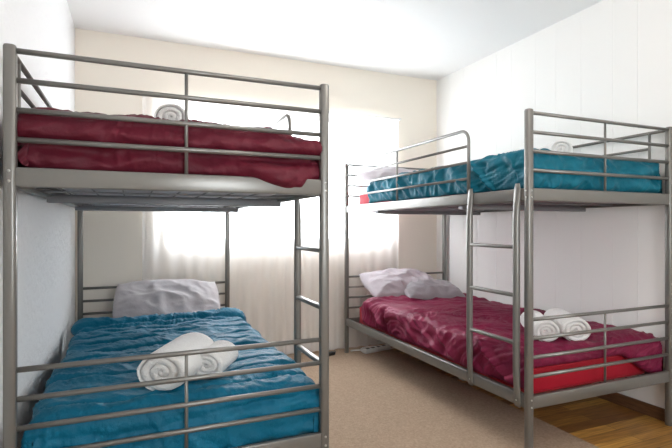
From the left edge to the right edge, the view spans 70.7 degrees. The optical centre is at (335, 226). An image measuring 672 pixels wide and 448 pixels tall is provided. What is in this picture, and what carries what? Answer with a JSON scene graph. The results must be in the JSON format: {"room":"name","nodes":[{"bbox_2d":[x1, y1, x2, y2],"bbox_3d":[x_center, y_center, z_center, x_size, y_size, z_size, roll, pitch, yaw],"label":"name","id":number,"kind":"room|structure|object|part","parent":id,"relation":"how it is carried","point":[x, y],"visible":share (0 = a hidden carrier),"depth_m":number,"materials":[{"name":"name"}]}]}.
{"room":"dormitory","nodes":[
{"label":"dormitory","id":0,"kind":"room"},
{"bbox_2d":[0,0,74,447],"bbox_3d":[-0.893,-0.172,0.956,0.120,2.505,5.260,0,0,-23],"label":"wall","id":1,"kind":"structure","parent":0,"point":[46,231],"depth_m":2.11,"materials":[{"name":"white paint"}]},
{"bbox_2d":[75,28,436,321],"bbox_3d":[-0.469,-0.172,4.063,3.343,2.505,0.120,0,0,-23],"label":"wall","id":2,"kind":"structure","parent":0,"point":[112,240],"depth_m":3.77,"materials":[{"name":"beige paint"}]},
{"bbox_2d":[329,111,400,120],"bbox_3d":[-0.448,-0.995,3.971,2.260,0.020,0.066,0,0,-23],"label":"curtain rod","id":3,"kind":"object","parent":2,"relation":"attached to","point":[399,119],"visible":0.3,"depth_m":4.23,"materials":[{"name":"white paint"}]},
{"bbox_2d":[142,96,284,353],"bbox_3d":[-0.931,0.040,3.734,1.106,2.058,0.030,0,0,-23],"label":"curtain","id":4,"kind":"object","parent":3,"relation":"hanging from","point":[175,245],"visible":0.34,"depth_m":3.77,"materials":[{"name":"white fabric"}]},
{"bbox_2d":[285,110,397,354],"bbox_3d":[0.068,0.040,4.163,1.106,2.058,0.031,0,0,-23],"label":"curtain","id":5,"kind":"object","parent":3,"relation":"hanging from","point":[373,237],"visible":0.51,"depth_m":4.15,"materials":[{"name":"white fabric"}]},
{"bbox_2d":[67,0,602,80],"bbox_3d":[0.589,-1.474,1.590,3.343,0.100,5.500,0,0,-23],"label":"ceiling","id":6,"kind":"structure","parent":0,"point":[424,39],"depth_m":3.34,"materials":[{"name":"white paint"}]},
{"bbox_2d":[382,341,671,447],"bbox_3d":[0.589,1.131,1.590,3.343,0.100,5.500,0,0,-23],"label":"floor","id":7,"kind":"structure","parent":0,"point":[601,423],"depth_m":2.63,"materials":[{"name":"brown wood"}]},
{"bbox_2d":[287,344,598,447],"bbox_3d":[0.269,1.059,1.551,2.455,0.044,5.040,0,0,-23],"label":"carpet","id":8,"kind":"object","parent":7,"relation":"on","point":[386,398],"depth_m":2.77,"materials":[{"name":"beige carpet"}]},
{"bbox_2d":[3,43,328,447],"bbox_3d":[-0.897,0.269,2.546,1.064,1.623,2.065,0,0,-23],"label":"bunk bed","id":9,"kind":"object","parent":8,"relation":"on","point":[40,182],"visible":0.7,"depth_m":1.62,"materials":[{"name":"grey metal"}]},
{"bbox_3d":[-0.972,0.269,1.413,0.034,1.623,0.034,0,0,-23],"label":"post","id":10,"kind":"part","parent":9,"relation":"part of","materials":[{"name":"grey metal"}]},
{"bbox_3d":[-1.371,-0.527,2.345,0.018,0.018,2.003,0,0,-23],"label":"guard rail","id":11,"kind":"part","parent":9,"relation":"part of","materials":[{"name":"grey metal"}]},
{"bbox_3d":[-1.358,-0.148,2.350,0.052,0.059,2.003,0,0,-23],"label":"rail","id":12,"kind":"part","parent":9,"relation":"part of","materials":[{"name":"grey metal"}]},
{"bbox_3d":[-1.769,0.269,3.277,0.034,1.623,0.034,0,0,-23],"label":"post","id":13,"kind":"part","parent":9,"relation":"part of","materials":[{"name":"grey metal"}]},
{"bbox_3d":[-0.509,-0.148,1.611,0.982,0.059,0.022,0,0,-23],"label":"rail","id":14,"kind":"part","parent":9,"relation":"part of","materials":[{"name":"grey metal"}]},
{"bbox_2d":[63,188,274,207],"bbox_3d":[-0.908,-0.216,2.543,0.863,0.155,1.894,0,0,-23],"label":"mattress","id":15,"kind":"object","parent":9,"relation":"on","point":[66,189],"visible":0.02,"depth_m":2.04,"materials":[{"name":"fabric"}]},
{"bbox_2d":[17,107,321,187],"bbox_3d":[-0.813,-0.246,2.332,1.070,0.286,1.657,0,0,-23],"label":"comforter","id":16,"kind":"object","parent":15,"relation":"on","point":[282,172],"visible":0.74,"depth_m":1.59,"materials":[{"name":"red fabric"}]},
{"bbox_2d":[154,103,188,119],"bbox_3d":[-0.644,-0.409,1.873,0.125,0.103,0.252,0,0,-16],"label":"rolled towel","id":17,"kind":"object","parent":16,"relation":"on","point":[171,111],"visible":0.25,"depth_m":1.76,"materials":[{"name":"white fabric"}]},
{"bbox_3d":[-0.844,0.269,3.673,0.034,1.623,0.034,0,0,-23],"label":"post","id":18,"kind":"part","parent":9,"relation":"part of","materials":[{"name":"grey metal"}]},
{"bbox_3d":[-0.458,-0.148,2.735,0.052,0.059,2.003,0,0,-23],"label":"rail","id":19,"kind":"part","parent":9,"relation":"part of","materials":[{"name":"grey metal"}]},
{"bbox_3d":[-0.509,0.812,1.611,0.982,0.059,0.022,0,0,-23],"label":"rail","id":20,"kind":"part","parent":9,"relation":"part of","materials":[{"name":"grey metal"}]},
{"bbox_3d":[-0.524,-0.355,2.927,0.018,0.362,1.599,0,0,-23],"label":"guard rail","id":21,"kind":"part","parent":9,"relation":"part of","materials":[{"name":"grey metal"}]},
{"bbox_3d":[-0.046,0.269,1.809,0.034,1.623,0.034,0,0,-23],"label":"post","id":22,"kind":"part","parent":9,"relation":"part of","materials":[{"name":"grey metal"}]},
{"bbox_3d":[-0.908,0.745,2.543,0.863,0.155,1.894,0,0,-23],"label":"mattress","id":23,"kind":"object","parent":9,"relation":"on","visible":0},
{"bbox_2d":[112,279,220,317],"bbox_3d":[-1.169,0.525,3.304,0.702,0.290,0.395,0,0,-18],"label":"pillow","id":24,"kind":"object","parent":23,"relation":"on","point":[159,296],"visible":0.79,"depth_m":3.25,"materials":[{"name":"white fabric"}]},
{"bbox_2d":[21,307,318,447],"bbox_3d":[-0.800,0.713,2.336,1.053,0.349,1.566,0,0,-23],"label":"comforter","id":25,"kind":"object","parent":23,"relation":"on","point":[99,337],"visible":0.75,"depth_m":1.77,"materials":[{"name":"blue fabric"}]},
{"bbox_2d":[137,332,213,390],"bbox_3d":[-0.606,0.515,1.835,0.193,0.154,0.299,0,0,8],"label":"rolled towel","id":26,"kind":"object","parent":25,"relation":"on","point":[170,367],"visible":0.76,"depth_m":1.71,"materials":[{"name":"white fabric"}]},
{"bbox_2d":[194,340,237,374],"bbox_3d":[-0.490,0.529,1.901,0.145,0.108,0.186,0,1,8],"label":"rolled towel","id":27,"kind":"object","parent":25,"relation":"on","point":[217,362],"visible":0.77,"depth_m":1.82,"materials":[{"name":"white fabric"}]},
{"bbox_2d":[351,345,394,351],"bbox_3d":[0.357,1.063,4.146,0.483,0.022,0.146,0,0,-23],"label":"extension cord","id":28,"kind":"object","parent":8,"relation":"on","point":[379,345],"visible":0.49,"depth_m":4.12,"materials":[{"name":"white plastic"}]},
{"bbox_3d":[0.351,1.056,4.087,0.280,0.038,0.056,0,0,-35],"label":"power strip","id":29,"kind":"part","parent":8,"relation":"part of","materials":[{"name":"white plastic"}]},
{"bbox_2d":[344,108,671,447],"bbox_3d":[0.943,0.269,3.307,1.064,1.623,2.065,0,0,-23],"label":"bunk bed","id":30,"kind":"object","parent":8,"relation":"on","point":[528,199],"visible":0.81,"depth_m":2.49,"materials":[{"name":"grey metal"}]},
{"bbox_3d":[0.091,0.269,4.047,0.034,1.623,0.034,0,0,-23],"label":"post","id":31,"kind":"part","parent":30,"relation":"part of","materials":[{"name":"grey metal"}]},
{"bbox_3d":[0.554,0.812,4.245,0.982,0.059,0.022,0,0,-23],"label":"rail","id":32,"kind":"part","parent":30,"relation":"part of","materials":[{"name":"grey metal"}]},
{"bbox_3d":[0.410,-0.355,3.300,0.018,0.362,1.599,0,0,-23],"label":"guard rail","id":33,"kind":"part","parent":30,"relation":"part of","materials":[{"name":"grey metal"}]},
{"bbox_3d":[0.502,0.812,3.120,0.052,0.059,2.003,0,0,-23],"label":"rail","id":34,"kind":"part","parent":30,"relation":"part of","materials":[{"name":"grey metal"}]},
{"bbox_3d":[0.502,-0.148,3.120,0.052,0.059,2.003,0,0,-23],"label":"rail","id":35,"kind":"part","parent":30,"relation":"part of","materials":[{"name":"grey metal"}]},
{"bbox_3d":[1.017,0.269,4.443,0.034,1.623,0.034,0,0,-23],"label":"post","id":36,"kind":"part","parent":30,"relation":"part of","materials":[{"name":"grey metal"}]},
{"bbox_2d":[360,191,587,210],"bbox_3d":[0.953,-0.216,3.312,0.863,0.155,1.894,0,0,-23],"label":"mattress","id":37,"kind":"object","parent":30,"relation":"on","point":[364,199],"visible":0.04,"depth_m":3.88,"materials":[{"name":"fabric"}]},
{"bbox_2d":[356,167,417,184],"bbox_3d":[0.562,-0.404,4.025,0.741,0.219,0.401,0,0,-22],"label":"pillow","id":38,"kind":"object","parent":37,"relation":"on","point":[387,171],"visible":0.31,"depth_m":3.88,"materials":[{"name":"white fabric"}]},
{"bbox_2d":[366,148,661,202],"bbox_3d":[1.020,-0.244,3.150,1.025,0.290,1.691,0,0,-23],"label":"comforter","id":39,"kind":"object","parent":37,"relation":"on","point":[499,172],"visible":0.77,"depth_m":2.47,"materials":[{"name":"blue fabric"}]},
{"bbox_2d":[537,140,572,152],"bbox_3d":[1.216,-0.415,2.663,0.124,0.105,0.238,0,0,-1],"label":"rolled towel","id":40,"kind":"object","parent":39,"relation":"on","point":[561,145],"visible":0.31,"depth_m":2.55,"materials":[{"name":"white fabric"}]},
{"bbox_2d":[359,306,644,393],"bbox_3d":[0.953,0.745,3.312,0.863,0.155,1.894,0,0,-23],"label":"mattress","id":41,"kind":"object","parent":30,"relation":"on","point":[578,378],"visible":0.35,"depth_m":2.43,"materials":[{"name":"red fabric"}]},
{"bbox_2d":[361,293,662,388],"bbox_3d":[0.985,0.698,3.196,1.041,0.303,1.777,0,0,-23],"label":"comforter","id":42,"kind":"object","parent":41,"relation":"on","point":[438,325],"visible":0.7,"depth_m":2.73,"materials":[{"name":"red fabric"}]},
{"bbox_2d":[359,268,432,296],"bbox_3d":[0.556,0.487,4.065,0.661,0.242,0.401,0,0,-19],"label":"pillow","id":43,"kind":"object","parent":42,"relation":"on","point":[390,281],"visible":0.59,"depth_m":3.96,"materials":[{"name":"white fabric"}]},
{"bbox_2d":[404,279,465,299],"bbox_3d":[0.789,0.527,4.003,0.540,0.185,0.349,0,0,-16],"label":"pillow","id":44,"kind":"object","parent":42,"relation":"on","point":[422,289],"visible":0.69,"depth_m":3.88,"materials":[{"name":"white fabric"}]},
{"bbox_2d":[520,310,559,341],"bbox_3d":[1.095,0.532,2.558,0.137,0.121,0.279,0,0,6],"label":"rolled towel","id":45,"kind":"object","parent":42,"relation":"on","point":[543,327],"visible":0.62,"depth_m":2.43,"materials":[{"name":"white fabric"}]},
{"bbox_2d":[544,308,590,340],"bbox_3d":[1.245,0.527,2.564,0.149,0.134,0.276,0,0,2],"label":"rolled towel","id":46,"kind":"object","parent":42,"relation":"on","point":[572,324],"visible":0.75,"depth_m":2.44,"materials":[{"name":"white fabric"}]},
{"bbox_3d":[0.888,0.269,2.182,0.034,1.623,0.034,0,0,-23],"label":"post","id":47,"kind":"part","parent":30,"relation":"part of","materials":[{"name":"grey metal"}]},
{"bbox_3d":[1.403,-0.148,3.505,0.052,0.059,2.003,0,0,-23],"label":"rail","id":48,"kind":"part","parent":30,"relation":"part of","materials":[{"name":"grey metal"}]},
{"bbox_3d":[1.351,0.812,2.380,0.982,0.059,0.022,0,0,-23],"label":"rail","id":49,"kind":"part","parent":30,"relation":"part of","materials":[{"name":"grey metal"}]},
{"bbox_3d":[1.351,-0.148,2.380,0.982,0.059,0.022,0,0,-23],"label":"rail","id":50,"kind":"part","parent":30,"relation":"part of","materials":[{"name":"grey metal"}]},
{"bbox_3d":[1.415,-0.527,3.510,0.018,0.018,2.003,0,0,-23],"label":"guard rail","id":51,"kind":"part","parent":30,"relation":"part of","materials":[{"name":"grey metal"}]},
{"bbox_3d":[1.814,0.269,2.578,0.034,1.623,0.034,0,0,-23],"label":"post","id":52,"kind":"part","parent":30,"relation":"part of","materials":[{"name":"grey metal"}]},
{"bbox_2d":[437,0,671,408],"bbox_3d":[2.071,-0.172,2.223,0.120,2.505,5.260,0,0,-23],"label":"wall","id":53,"kind":"structure","parent":0,"point":[611,60],"depth_m":3.15,"materials":[{"name":"white paint"}]},
{"bbox_2d":[571,385,664,421],"bbox_3d":[2.010,1.047,2.191,0.016,0.068,5.248,0,0,-23],"label":"baseboard","id":54,"kind":"structure","parent":53,"relation":"attached to","point":[642,407],"depth_m":2.77,"materials":[{"name":"brown wood"}]}
]}

